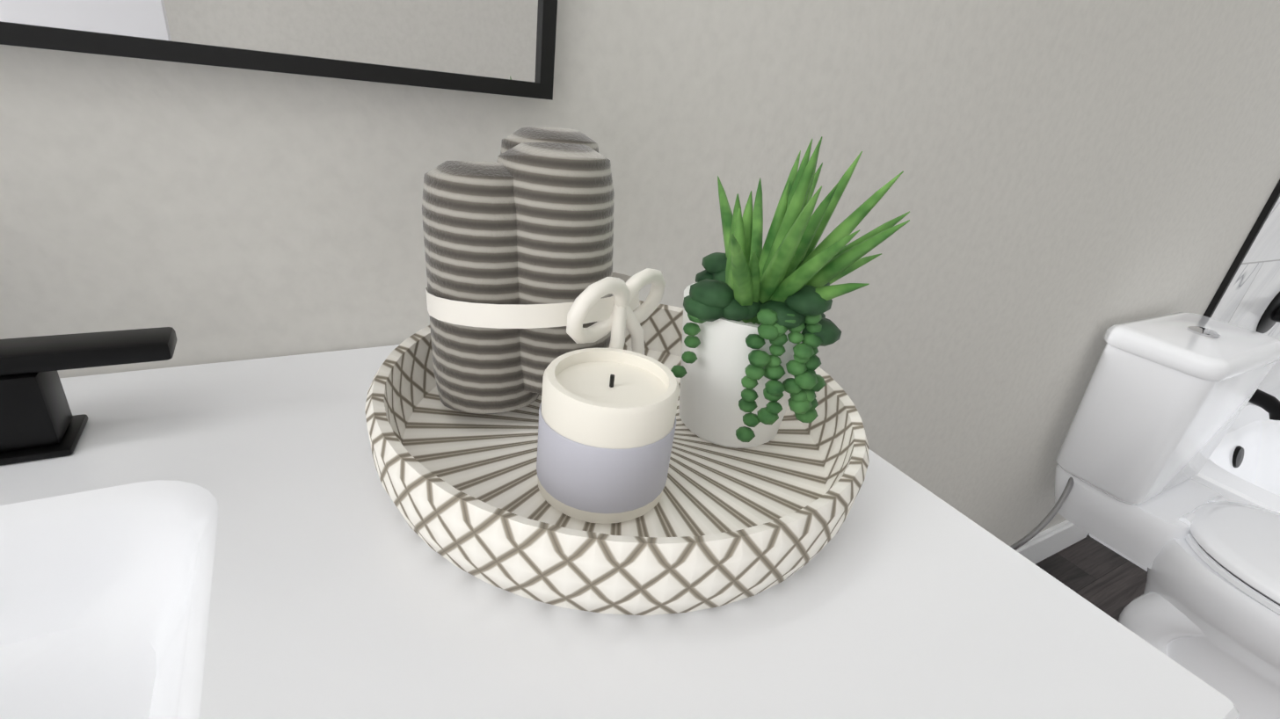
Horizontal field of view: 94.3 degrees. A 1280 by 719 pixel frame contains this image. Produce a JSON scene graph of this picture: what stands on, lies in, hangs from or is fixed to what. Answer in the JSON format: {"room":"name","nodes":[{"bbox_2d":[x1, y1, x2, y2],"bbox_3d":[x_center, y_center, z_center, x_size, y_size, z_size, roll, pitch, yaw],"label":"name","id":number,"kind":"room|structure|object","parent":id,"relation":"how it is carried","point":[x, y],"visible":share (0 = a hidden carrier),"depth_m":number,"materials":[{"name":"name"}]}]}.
{"room":"bathroom","nodes":[
{"label":"bathroom","id":0,"kind":"room"},
{"bbox_2d":[0,0,1279,545],"bbox_3d":[0.567,-0.466,0.840,4.020,2.440,0.120,-8,29,-29],"label":"wall","id":1,"kind":"structure","parent":0,"point":[1076,179],"depth_m":0.63,"materials":[{"name":"paint"}]},
{"bbox_2d":[0,0,557,100],"bbox_3d":[-0.431,-0.431,0.132,0.904,0.608,0.021,-8,29,-29],"label":"mirror","id":2,"kind":"object","parent":1,"relation":"attached to","point":[507,47],"visible":0.92,"depth_m":0.39,"materials":[{"name":"black mirror"}]},
{"bbox_2d":[1015,519,1088,564],"bbox_3d":[0.656,0.582,1.393,1.613,0.110,0.016,-8,29,-29],"label":"baseboard","id":3,"kind":"structure","parent":1,"relation":"attached to","point":[1044,544],"depth_m":1.66,"materials":[{"name":"white"}]},
{"bbox_2d":[1203,179,1279,317],"bbox_3d":[1.495,-0.559,1.291,0.012,2.440,0.013,-8,29,-29],"label":"trim","id":4,"kind":"structure","parent":1,"relation":"attached to","point":[1249,241],"depth_m":1.43,"materials":[{"name":"black metal"}]},
{"bbox_2d":[1210,196,1279,340],"bbox_3d":[1.868,-0.611,1.501,0.850,2.440,0.010,-8,29,-29],"label":"wall tile","id":5,"kind":"structure","parent":1,"relation":"attached to","point":[1252,291],"depth_m":1.55,"materials":[{"name":"tile"}]},
{"bbox_2d":[1248,388,1279,420],"bbox_3d":[1.862,0.121,1.793,0.060,0.078,0.162,-8,29,-29],"label":"tub spout","id":6,"kind":"object","parent":5,"relation":"attached to","point":[1269,403],"visible":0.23,"depth_m":1.76,"materials":[{"name":"black metal"}]},
{"bbox_2d":[1256,291,1279,334],"bbox_3d":[1.895,-0.128,1.725,0.156,0.157,0.086,-8,29,-29],"label":"tub valve","id":7,"kind":"object","parent":5,"relation":"attached to","point":[1269,318],"visible":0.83,"depth_m":1.73,"materials":[{"name":"black metal"}]},
{"bbox_2d":[1035,533,1147,621],"bbox_3d":[0.824,1.030,0.744,4.020,0.100,1.792,-8,29,-29],"label":"floor","id":8,"kind":"structure","parent":0,"point":[1108,581],"depth_m":1.66,"materials":[{"name":"wood"}]},
{"bbox_2d":[0,344,1239,718],"bbox_3d":[-0.441,0.525,0.330,1.296,0.862,0.522,-8,29,-29],"label":"bathroom vanity","id":9,"kind":"object","parent":8,"relation":"on","point":[234,540],"visible":0.62,"depth_m":0.30,"materials":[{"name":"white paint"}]},
{"bbox_2d":[0,327,177,465],"bbox_3d":[-0.403,0.020,0.233,0.340,0.136,0.160,-8,29,-29],"label":"faucet","id":10,"kind":"object","parent":9,"relation":"on","point":[39,420],"visible":1,"depth_m":0.33,"materials":[{"name":"black metal"}]},
{"bbox_2d":[364,300,868,615],"bbox_3d":[-0.012,0.035,0.405,0.316,0.052,0.316,-8,29,-29],"label":"tray","id":11,"kind":"object","parent":9,"relation":"on","point":[717,526],"visible":0.56,"depth_m":0.33,"materials":[{"name":"white ceramic"}]},
{"bbox_2d":[421,126,665,414],"bbox_3d":[-0.064,-0.056,0.400,0.153,0.182,0.164,-8,29,-29],"label":"roll","id":12,"kind":"object","parent":11,"relation":"on","point":[525,282],"visible":0.96,"depth_m":0.35,"materials":[{"name":"grey fabric"}]},
{"bbox_2d":[536,348,679,523],"bbox_3d":[-0.019,0.041,0.336,0.076,0.073,0.076,-8,29,-29],"label":"candle","id":13,"kind":"object","parent":11,"relation":"on","point":[607,425],"visible":0.98,"depth_m":0.31,"materials":[{"name":"white wax"}]},
{"bbox_2d":[670,136,909,448],"bbox_3d":[0.070,-0.041,0.382,0.158,0.202,0.171,-8,29,-29],"label":"succulent plant","id":14,"kind":"object","parent":11,"relation":"on","point":[759,328],"visible":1,"depth_m":0.35,"materials":[{"name":"green plant"}]},
{"bbox_2d":[1009,312,1279,718],"bbox_3d":[1.193,0.397,1.158,0.481,0.767,0.736,-8,29,-29],"label":"toilet","id":15,"kind":"object","parent":8,"relation":"on","point":[1165,399],"visible":0.81,"depth_m":1.19,"materials":[{"name":"white ceramic"}]},
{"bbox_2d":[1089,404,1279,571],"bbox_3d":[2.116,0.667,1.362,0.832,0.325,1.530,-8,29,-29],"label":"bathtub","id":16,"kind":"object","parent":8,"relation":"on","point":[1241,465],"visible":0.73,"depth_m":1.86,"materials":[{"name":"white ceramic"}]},
{"bbox_3d":[2.662,-0.339,1.147,0.120,2.440,1.792,-8,29,-29],"label":"wall","id":17,"kind":"structure","parent":0,"visible":0},
{"bbox_2d":[1246,361,1279,407],"bbox_3d":[2.624,-0.473,1.049,0.010,2.125,1.532,-8,29,-29],"label":"wall tile","id":18,"kind":"structure","parent":17,"relation":"attached to","point":[1270,384],"depth_m":2.02,"materials":[{"name":"tile"}]}
]}

